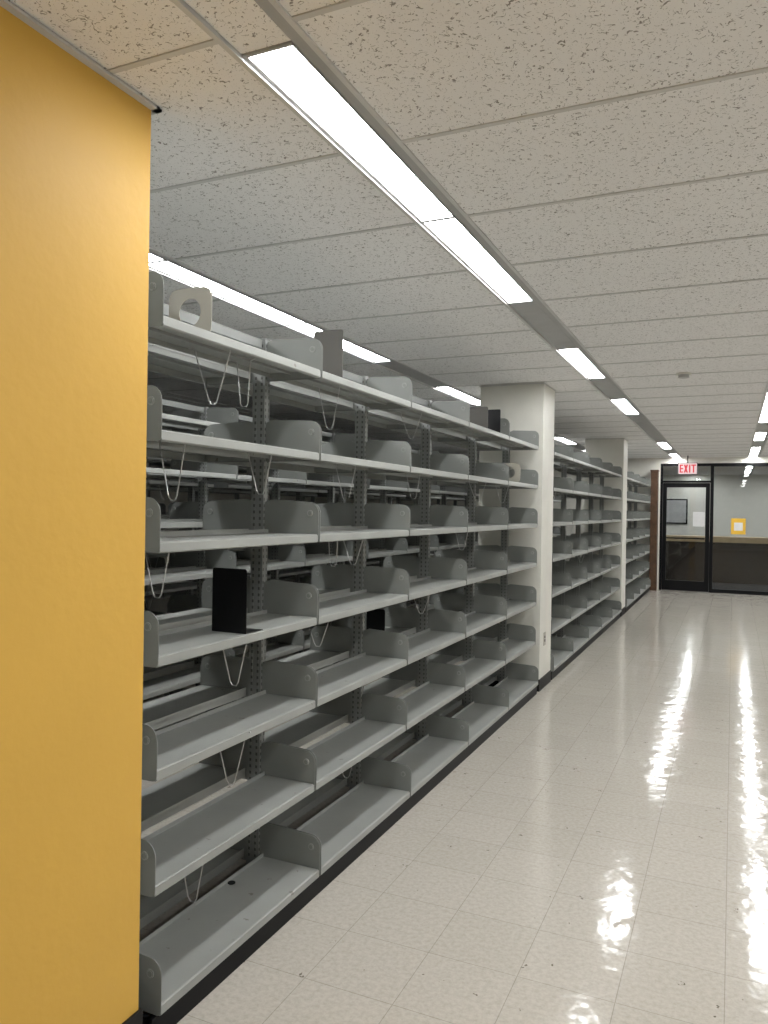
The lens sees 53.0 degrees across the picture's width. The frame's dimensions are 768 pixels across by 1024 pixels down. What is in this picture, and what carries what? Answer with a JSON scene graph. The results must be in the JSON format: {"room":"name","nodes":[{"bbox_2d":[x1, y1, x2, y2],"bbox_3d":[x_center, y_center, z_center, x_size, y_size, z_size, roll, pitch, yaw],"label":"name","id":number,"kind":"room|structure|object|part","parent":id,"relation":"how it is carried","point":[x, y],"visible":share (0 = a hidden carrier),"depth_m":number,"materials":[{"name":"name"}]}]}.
{"room":"library","nodes":[
{"label":"library","id":0,"kind":"room"},
{"bbox_2d":[0,6,150,1023],"bbox_3d":[-1.854,0.186,0.082,0.562,2.570,4.620,1,0,24],"label":"wall","id":1,"kind":"structure","parent":0,"point":[75,147],"depth_m":1.83,"materials":[{"name":"yellow paint"}]},
{"bbox_2d":[0,0,161,114],"bbox_3d":[-1.821,-1.091,0.082,0.582,0.008,4.640,1,0,24],"label":"trim","id":2,"kind":"structure","parent":1,"relation":"attached to","point":[5,4],"depth_m":1.81,"materials":[{"name":"grey metal"}]},
{"bbox_2d":[122,1007,142,1023],"bbox_3d":[-1.870,1.401,0.091,0.576,0.140,4.628,1,0,24],"label":"baseboard","id":3,"kind":"structure","parent":1,"relation":"attached to","point":[137,1017],"depth_m":2.06,"materials":[{"name":"rubber"}]},
{"bbox_2d":[150,459,310,562],"bbox_3d":[-4.115,0.015,12.845,0.100,2.730,26.000,1,0,24],"label":"wall","id":4,"kind":"structure","parent":0,"point":[182,496],"depth_m":13.76,"materials":[{"name":"white paint"}]},
{"bbox_2d":[8,0,767,474],"bbox_3d":[1.414,-1.173,10.341,12.000,0.160,26.000,1,0,24],"label":"ceiling","id":5,"kind":"structure","parent":0,"point":[425,67],"depth_m":2.56,"materials":[{"name":"tile"}]},
{"bbox_2d":[160,391,477,459],"bbox_3d":[-0.411,-1.131,11.168,0.137,0.004,25.996,1,0,24],"label":"channel","id":6,"kind":"object","parent":5,"relation":"attached to","point":[162,393],"visible":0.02,"depth_m":8.62,"materials":[{"name":"grey metal"}]},
{"bbox_2d":[184,0,676,453],"bbox_3d":[3.223,-1.068,9.521,0.137,0.004,25.996,1,0,24],"label":"channel","id":7,"kind":"object","parent":5,"relation":"attached to","point":[244,24],"visible":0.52,"depth_m":1.76,"materials":[{"name":"painted metal"}]},
{"bbox_2d":[242,41,454,222],"bbox_3d":[-0.039,-1.103,2.324,0.137,0.046,1.145,1,0,24],"label":"ceiling light","id":8,"kind":"object","parent":7,"relation":"in","point":[284,65],"depth_m":2.15,"materials":[{"name":"white plastic"}]},
{"bbox_2d":[421,216,533,303],"bbox_3d":[0.449,-1.100,3.401,0.137,0.046,1.220,1,0,24],"label":"ceiling light","id":9,"kind":"object","parent":7,"relation":"in","point":[451,232],"depth_m":3.28,"materials":[{"name":"white plastic"}]},
{"bbox_2d":[557,347,605,378],"bbox_3d":[1.456,-1.094,5.623,0.137,0.046,1.220,1,0,24],"label":"ceiling light","id":10,"kind":"object","parent":7,"relation":"in","point":[575,356],"depth_m":5.55,"materials":[{"name":"white plastic"}]},
{"bbox_2d":[610,398,638,414],"bbox_3d":[2.464,-1.088,7.845,0.137,0.046,1.220,1,0,24],"label":"ceiling light","id":11,"kind":"object","parent":7,"relation":"in","point":[623,404],"depth_m":7.81,"materials":[{"name":"white plastic"}]},
{"bbox_2d":[657,442,671,448],"bbox_3d":[4.478,-1.076,12.290,0.137,0.046,1.220,1,0,24],"label":"ceiling light","id":12,"kind":"object","parent":7,"relation":"in","point":[664,445],"depth_m":12.26,"materials":[{"name":"white plastic"}]},
{"bbox_2d":[669,454,679,457],"bbox_3d":[5.486,-1.070,14.512,0.137,0.046,1.220,1,0,24],"label":"ceiling light","id":13,"kind":"object","parent":7,"relation":"in","point":[672,455],"depth_m":14.47,"materials":[{"name":"white plastic"}]},
{"bbox_2d":[107,0,767,474],"bbox_3d":[1.413,-1.105,10.342,12.000,0.036,26.000,1,0,24],"label":"grid","id":14,"kind":"object","parent":5,"relation":"attached to","point":[287,23],"visible":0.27,"depth_m":2.80,"materials":[{"name":"grey metal"}]},
{"bbox_2d":[377,361,584,449],"bbox_3d":[2.012,-1.089,10.070,0.137,0.004,25.996,1,0,24],"label":"channel","id":15,"kind":"object","parent":5,"relation":"attached to","point":[392,365],"visible":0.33,"depth_m":6.19,"materials":[{"name":"grey metal"}]},
{"bbox_2d":[149,252,165,262],"bbox_3d":[-1.266,-1.124,2.839,0.137,0.046,1.220,1,0,24],"label":"ceiling light","id":16,"kind":"object","parent":15,"relation":"in","point":[153,258],"depth_m":3.35,"materials":[{"name":"white plastic"}]},
{"bbox_2d":[149,260,306,324],"bbox_3d":[-0.762,-1.121,3.950,0.137,0.046,1.220,1,0,24],"label":"ceiling light","id":17,"kind":"object","parent":15,"relation":"in","point":[167,267],"depth_m":3.86,"materials":[{"name":"white plastic"}]},
{"bbox_2d":[287,323,390,362],"bbox_3d":[-0.259,-1.118,5.061,0.137,0.046,1.220,1,0,24],"label":"ceiling light","id":18,"kind":"object","parent":15,"relation":"in","point":[307,328],"depth_m":5.15,"materials":[{"name":"white plastic"}]},
{"bbox_2d":[433,386,479,404],"bbox_3d":[0.749,-1.112,7.283,0.137,0.046,1.220,1,0,24],"label":"ceiling light","id":19,"kind":"object","parent":15,"relation":"in","point":[447,389],"depth_m":7.18,"materials":[{"name":"white plastic"}]},
{"bbox_2d":[554,437,575,444],"bbox_3d":[2.763,-1.100,11.728,0.137,0.046,1.220,1,0,24],"label":"ceiling light","id":20,"kind":"object","parent":15,"relation":"in","point":[562,439],"depth_m":11.67,"materials":[{"name":"white plastic"}]},
{"bbox_2d":[676,372,690,378],"bbox_3d":[2.289,-1.043,5.882,0.110,0.035,0.110,1,0,24],"label":"smoke detector","id":21,"kind":"object","parent":5,"relation":"attached to","point":[682,375],"visible":1,"depth_m":5.85,"materials":[{"name":"white paint"}]},
{"bbox_2d":[678,456,697,474],"bbox_3d":[5.640,-0.870,14.298,0.340,0.350,0.046,1,0,24],"label":"exit sign","id":22,"kind":"object","parent":5,"relation":"hanging from","point":[687,468],"visible":1,"depth_m":14.28,"materials":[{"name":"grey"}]},
{"bbox_2d":[744,388,767,474],"bbox_3d":[4.434,-1.047,8.972,0.137,0.004,25.996,1,0,24],"label":"channel","id":23,"kind":"object","parent":5,"relation":"attached to","point":[761,427],"visible":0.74,"depth_m":9.96,"materials":[{"name":"grey metal"}]},
{"bbox_2d":[749,453,757,456],"bbox_3d":[6.697,-1.049,13.963,0.137,0.046,1.220,1,0,24],"label":"ceiling light","id":24,"kind":"object","parent":23,"relation":"in","point":[751,454],"depth_m":13.82,"materials":[{"name":"white plastic"}]},
{"bbox_2d":[750,447,760,452],"bbox_3d":[6.193,-1.052,12.852,0.137,0.046,1.220,1,0,24],"label":"ceiling light","id":25,"kind":"object","parent":23,"relation":"in","point":[753,449],"depth_m":12.76,"materials":[{"name":"white plastic"}]},
{"bbox_2d":[753,432,766,440],"bbox_3d":[5.186,-1.058,10.630,0.137,0.046,1.220,1,0,24],"label":"ceiling light","id":26,"kind":"object","parent":23,"relation":"in","point":[759,436],"depth_m":10.60,"materials":[{"name":"white plastic"}]},
{"bbox_2d":[758,410,767,422],"bbox_3d":[4.178,-1.064,8.407,0.137,0.046,1.220,1,0,24],"label":"ceiling light","id":27,"kind":"object","parent":23,"relation":"in","point":[763,418],"depth_m":8.52,"materials":[{"name":"white plastic"}]},
{"bbox_2d":[762,392,767,409],"bbox_3d":[3.675,-1.067,7.296,0.137,0.046,1.220,1,0,24],"label":"ceiling light","id":28,"kind":"object","parent":23,"relation":"in","point":[765,405],"depth_m":7.45,"materials":[{"name":"white plastic"}]},
{"bbox_2d":[139,579,767,1023],"bbox_3d":[1.372,1.526,10.353,12.000,0.100,26.000,1,0,24],"label":"floor","id":29,"kind":"structure","parent":0,"point":[601,857],"depth_m":3.21,"materials":[{"name":"tile"}]},
{"bbox_2d":[144,466,213,612],"bbox_3d":[-3.026,0.346,5.039,0.604,2.170,5.522,1,0,24],"label":"bookshelf","id":30,"kind":"object","parent":29,"relation":"on","point":[189,585],"visible":0.03,"depth_m":7.08,"materials":[{"name":"metal"}]},
{"bbox_3d":[-3.026,0.346,5.039,0.058,2.170,5.522,1,0,24],"label":"frame","id":31,"kind":"part","parent":30,"relation":"part of","materials":[{"name":"metal"}]},
{"bbox_2d":[144,457,317,614],"bbox_3d":[-2.273,0.334,10.454,0.604,2.170,4.608,1,0,24],"label":"bookshelf","id":32,"kind":"object","parent":29,"relation":"on","point":[240,555],"visible":0.03,"depth_m":9.48,"materials":[{"name":"metal"}]},
{"bbox_2d":[143,399,354,730],"bbox_3d":[-1.614,0.371,4.399,0.604,2.170,5.522,1,0,24],"label":"bookshelf","id":33,"kind":"object","parent":29,"relation":"on","point":[167,680],"visible":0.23,"depth_m":5.26,"materials":[{"name":"metal"}]},
{"bbox_2d":[184,482,405,582],"bbox_3d":[-0.861,0.359,9.814,0.604,2.170,4.608,1,0,24],"label":"bookshelf","id":34,"kind":"object","parent":29,"relation":"on","point":[296,571],"visible":0.02,"depth_m":9.22,"materials":[{"name":"metal"}]},
{"bbox_2d":[138,271,538,1023],"bbox_3d":[0.060,0.397,4.339,0.604,2.170,4.608,1,0,24],"label":"bookshelf","id":35,"kind":"object","parent":29,"relation":"on","point":[181,962],"visible":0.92,"depth_m":3.13,"materials":[{"name":"metal"}]},
{"bbox_2d":[169,286,211,331],"bbox_3d":[-0.601,-0.635,2.513,0.170,0.165,0.101,1,0,24],"label":"bookend","id":36,"kind":"object","parent":35,"relation":"on","point":[202,295],"visible":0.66,"depth_m":2.45,"materials":[{"name":"beige metal"}]},
{"bbox_2d":[212,567,262,633],"bbox_3d":[-0.497,0.296,2.623,0.138,0.215,0.101,1,0,24],"label":"bookend","id":37,"kind":"object","parent":35,"relation":"in","point":[229,585],"visible":1,"depth_m":2.58,"materials":[{"name":"black metal"}]},
{"bbox_3d":[-0.518,0.296,2.578,0.138,0.215,0.002,1,0,24],"label":"plate","id":38,"kind":"part","parent":37,"relation":"part of","materials":[{"name":"black metal"}]},
{"bbox_2d":[314,329,345,378],"bbox_3d":[-0.209,-0.650,3.225,0.135,0.200,0.101,1,0,24],"label":"bookend","id":39,"kind":"object","parent":35,"relation":"on","point":[331,340],"visible":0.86,"depth_m":3.17,"materials":[{"name":"grey metal"}]},
{"bbox_3d":[0.060,0.397,4.339,0.058,2.170,4.608,1,0,24],"label":"frame","id":40,"kind":"part","parent":35,"relation":"part of","materials":[{"name":"metal"}]},
{"bbox_3d":[0.044,1.446,4.345,0.574,0.072,4.594,1,0,24],"label":"kick plate","id":41,"kind":"part","parent":35,"relation":"part of","materials":[{"name":"black metal"}]},
{"bbox_2d":[366,609,384,630],"bbox_3d":[-0.029,0.647,4.589,0.120,0.150,0.101,1,0,24],"label":"bookend","id":42,"kind":"object","parent":35,"relation":"in","point":[375,619],"visible":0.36,"depth_m":4.54,"materials":[{"name":"black metal"}]},
{"bbox_2d":[470,407,487,427],"bbox_3d":[0.637,-0.620,5.147,0.150,0.150,0.101,1,0,24],"label":"bookend","id":43,"kind":"object","parent":35,"relation":"on","point":[478,415],"visible":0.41,"depth_m":5.09,"materials":[{"name":"grey metal"}]},
{"bbox_2d":[488,409,500,432],"bbox_3d":[0.761,-0.629,5.420,0.150,0.170,0.101,1,0,24],"label":"bookend","id":44,"kind":"object","parent":35,"relation":"on","point":[494,416],"visible":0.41,"depth_m":5.36,"materials":[{"name":"black metal"}]},
{"bbox_2d":[505,463,519,481],"bbox_3d":[0.980,-0.298,5.924,0.165,0.150,0.101,1,0,24],"label":"bookend","id":45,"kind":"object","parent":35,"relation":"in","point":[516,478],"visible":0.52,"depth_m":5.86,"materials":[{"name":"beige metal"}]},
{"bbox_2d":[305,494,411,566],"bbox_3d":[-0.438,0.345,14.501,0.604,2.170,3.694,1,0,24],"label":"bookshelf","id":46,"kind":"object","parent":29,"relation":"on","point":[319,495],"visible":0.03,"depth_m":14.16,"materials":[{"name":"metal"}]},
{"bbox_3d":[-0.438,0.345,14.501,0.058,2.170,3.694,1,0,24],"label":"frame","id":47,"kind":"part","parent":46,"relation":"part of","materials":[{"name":"metal"}]},
{"bbox_2d":[319,437,478,636],"bbox_3d":[0.550,0.384,9.174,0.604,2.170,4.608,1,0,24],"label":"bookshelf","id":48,"kind":"object","parent":29,"relation":"on","point":[381,548],"visible":0.16,"depth_m":8.47,"materials":[{"name":"metal"}]},
{"bbox_3d":[0.550,0.384,9.174,0.058,2.170,4.608,1,0,24],"label":"frame","id":49,"kind":"part","parent":48,"relation":"part of","materials":[{"name":"metal"}]},
{"bbox_2d":[387,494,478,555],"bbox_3d":[0.973,0.370,13.861,0.604,2.170,3.694,1,0,24],"label":"bookshelf","id":50,"kind":"object","parent":29,"relation":"on","point":[438,498],"visible":0.05,"depth_m":13.72,"materials":[{"name":"metal"}]},
{"bbox_3d":[0.973,0.370,13.861,0.058,2.170,3.694,1,0,24],"label":"frame","id":51,"kind":"part","parent":50,"relation":"part of","materials":[{"name":"metal"}]},
{"bbox_2d":[478,382,554,679],"bbox_3d":[1.147,0.204,6.699,0.545,2.570,0.430,1,0,24],"label":"column","id":52,"kind":"structure","parent":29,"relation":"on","point":[527,407],"depth_m":6.48,"materials":[{"name":"white paint"}]},
{"bbox_2d":[479,383,555,390],"bbox_3d":[1.167,-1.072,6.693,0.565,0.006,0.450,1,0,24],"label":"trim","id":53,"kind":"structure","parent":52,"relation":"attached to","point":[527,383],"depth_m":6.50,"materials":[{"name":"grey metal"}]},
{"bbox_2d":[537,670,550,691],"bbox_3d":[1.128,1.438,6.704,0.555,0.100,0.440,1,0,24],"label":"baseboard","id":54,"kind":"structure","parent":52,"relation":"attached to","point":[542,682],"depth_m":6.56,"materials":[{"name":"rubber"}]},
{"bbox_2d":[543,632,545,645],"bbox_3d":[1.368,1.078,6.552,0.006,0.110,0.070,1,0,24],"label":"electrical outlet","id":55,"kind":"object","parent":52,"relation":"attached to","point":[544,638],"visible":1,"depth_m":6.54,"materials":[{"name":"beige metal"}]},
{"bbox_2d":[552,497,560,565],"bbox_3d":[2.385,0.394,13.221,0.604,2.170,3.694,1,0,24],"label":"bookshelf","id":56,"kind":"object","parent":29,"relation":"on","point":[556,530],"visible":0.02,"depth_m":14.79,"materials":[{"name":"metal"}]},
{"bbox_2d":[550,441,621,679],"bbox_3d":[2.193,0.410,9.045,0.604,2.170,4.608,1,0,24],"label":"bookshelf","id":57,"kind":"object","parent":29,"relation":"on","point":[581,613],"visible":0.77,"depth_m":8.62,"materials":[{"name":"metal"}]},
{"bbox_3d":[2.193,0.410,9.045,0.058,2.170,4.608,1,0,24],"label":"frame","id":58,"kind":"part","parent":57,"relation":"part of","materials":[{"name":"metal"}]},
{"bbox_3d":[2.177,1.458,9.050,0.574,0.072,4.594,1,0,24],"label":"kick plate","id":59,"kind":"part","parent":57,"relation":"part of","materials":[{"name":"metal"}]},
{"bbox_2d":[584,438,627,607],"bbox_3d":[3.273,0.216,11.389,0.545,2.570,0.450,1,0,24],"label":"shaft","id":60,"kind":"object","parent":29,"relation":"on","point":[614,451],"visible":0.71,"depth_m":11.15,"materials":[{"name":"white paint"}]},
{"bbox_2d":[625,471,650,611],"bbox_3d":[4.135,0.421,13.328,0.604,2.170,3.694,1,0,24],"label":"bookshelf","id":61,"kind":"object","parent":29,"relation":"on","point":[636,587],"visible":0.47,"depth_m":13.41,"materials":[{"name":"metal"}]},
{"bbox_3d":[4.135,0.421,13.328,0.058,2.170,3.694,1,0,24],"label":"frame","id":62,"kind":"part","parent":61,"relation":"part of","materials":[{"name":"metal"}]},
{"bbox_3d":[4.119,1.470,13.333,0.574,0.072,3.680,1,0,24],"label":"kick plate","id":63,"kind":"part","parent":61,"relation":"part of","materials":[{"name":"metal"}]},
{"bbox_2d":[649,470,658,590],"bbox_3d":[5.244,0.351,14.961,0.150,2.330,0.205,1,0,24],"label":"wood end panel","id":64,"kind":"object","parent":29,"relation":"on","point":[654,473],"visible":0.93,"depth_m":14.88,"materials":[{"name":"brown wood"}]},
{"bbox_2d":[666,535,767,584],"bbox_3d":[7.233,1.038,17.085,2.700,1.000,0.700,1,0,24],"label":"counter","id":65,"kind":"object","parent":29,"relation":"on","point":[736,560],"depth_m":16.70,"materials":[{"name":"brown wood"}]},
{"bbox_2d":[315,457,767,589],"bbox_3d":[3.853,0.206,15.776,12.000,2.570,0.120,1,0,24],"label":"wall","id":66,"kind":"structure","parent":0,"point":[641,466],"depth_m":15.14,"materials":[{"name":"white paint"}]},
{"bbox_2d":[659,463,710,589],"bbox_3d":[5.806,0.295,14.879,0.900,2.460,0.080,1,0,24],"label":"door frame","id":67,"kind":"structure","parent":66,"relation":"attached to","point":[699,464],"depth_m":15.02,"materials":[{"name":"black metal"}]},
{"bbox_2d":[661,483,709,591],"bbox_3d":[5.823,0.478,14.869,0.845,2.075,0.045,1,0,24],"label":"leaf","id":68,"kind":"object","parent":66,"relation":"attached to","point":[702,586],"visible":1,"depth_m":14.84,"materials":[{"name":"black metal"}]},
{"bbox_2d":[666,537,704,538],"bbox_3d":[5.798,0.505,14.819,0.701,0.024,0.065,1,0,24],"label":"push bar","id":69,"kind":"object","parent":68,"relation":"attached to","point":[666,537],"visible":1,"depth_m":14.82,"materials":[{"name":"black metal"}]},
{"bbox_2d":[693,512,704,526],"bbox_3d":[6.029,0.139,14.746,0.210,0.280,0.004,1,0,24],"label":"paper notice","id":70,"kind":"object","parent":68,"relation":"attached to","point":[698,517],"visible":1,"depth_m":14.74,"materials":[{"name":"white paper"}]},
{"bbox_2d":[709,463,767,595],"bbox_3d":[7.764,0.329,13.992,3.400,2.460,0.080,1,0,24],"label":"frame","id":71,"kind":"object","parent":66,"relation":"attached to","point":[747,592],"visible":1,"depth_m":14.63,"materials":[{"name":"black metal"}]},
{"bbox_3d":[7.744,0.324,13.995,3.240,2.330,0.008,1,0,24],"label":"glass","id":72,"kind":"object","parent":66,"relation":"attached to","visible":0},
{"bbox_2d":[731,518,745,534],"bbox_3d":[6.661,0.270,14.474,0.250,0.300,0.005,1,0,24],"label":"poster","id":73,"kind":"object","parent":72,"relation":"attached to","point":[738,525],"visible":1,"depth_m":14.47,"materials":[{"name":"paper"}]},
{"bbox_2d":[663,475,767,536],"bbox_3d":[6.782,0.143,22.233,12.200,2.730,0.100,1,0,24],"label":"wall","id":74,"kind":"structure","parent":0,"point":[735,496],"depth_m":21.01,"materials":[{"name":"white paint"}]},
{"bbox_2d":[666,499,687,523],"bbox_3d":[8.027,-0.020,21.584,0.900,0.700,0.035,1,0,24],"label":"board","id":75,"kind":"object","parent":74,"relation":"attached to","point":[677,509],"visible":0.64,"depth_m":21.49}
]}

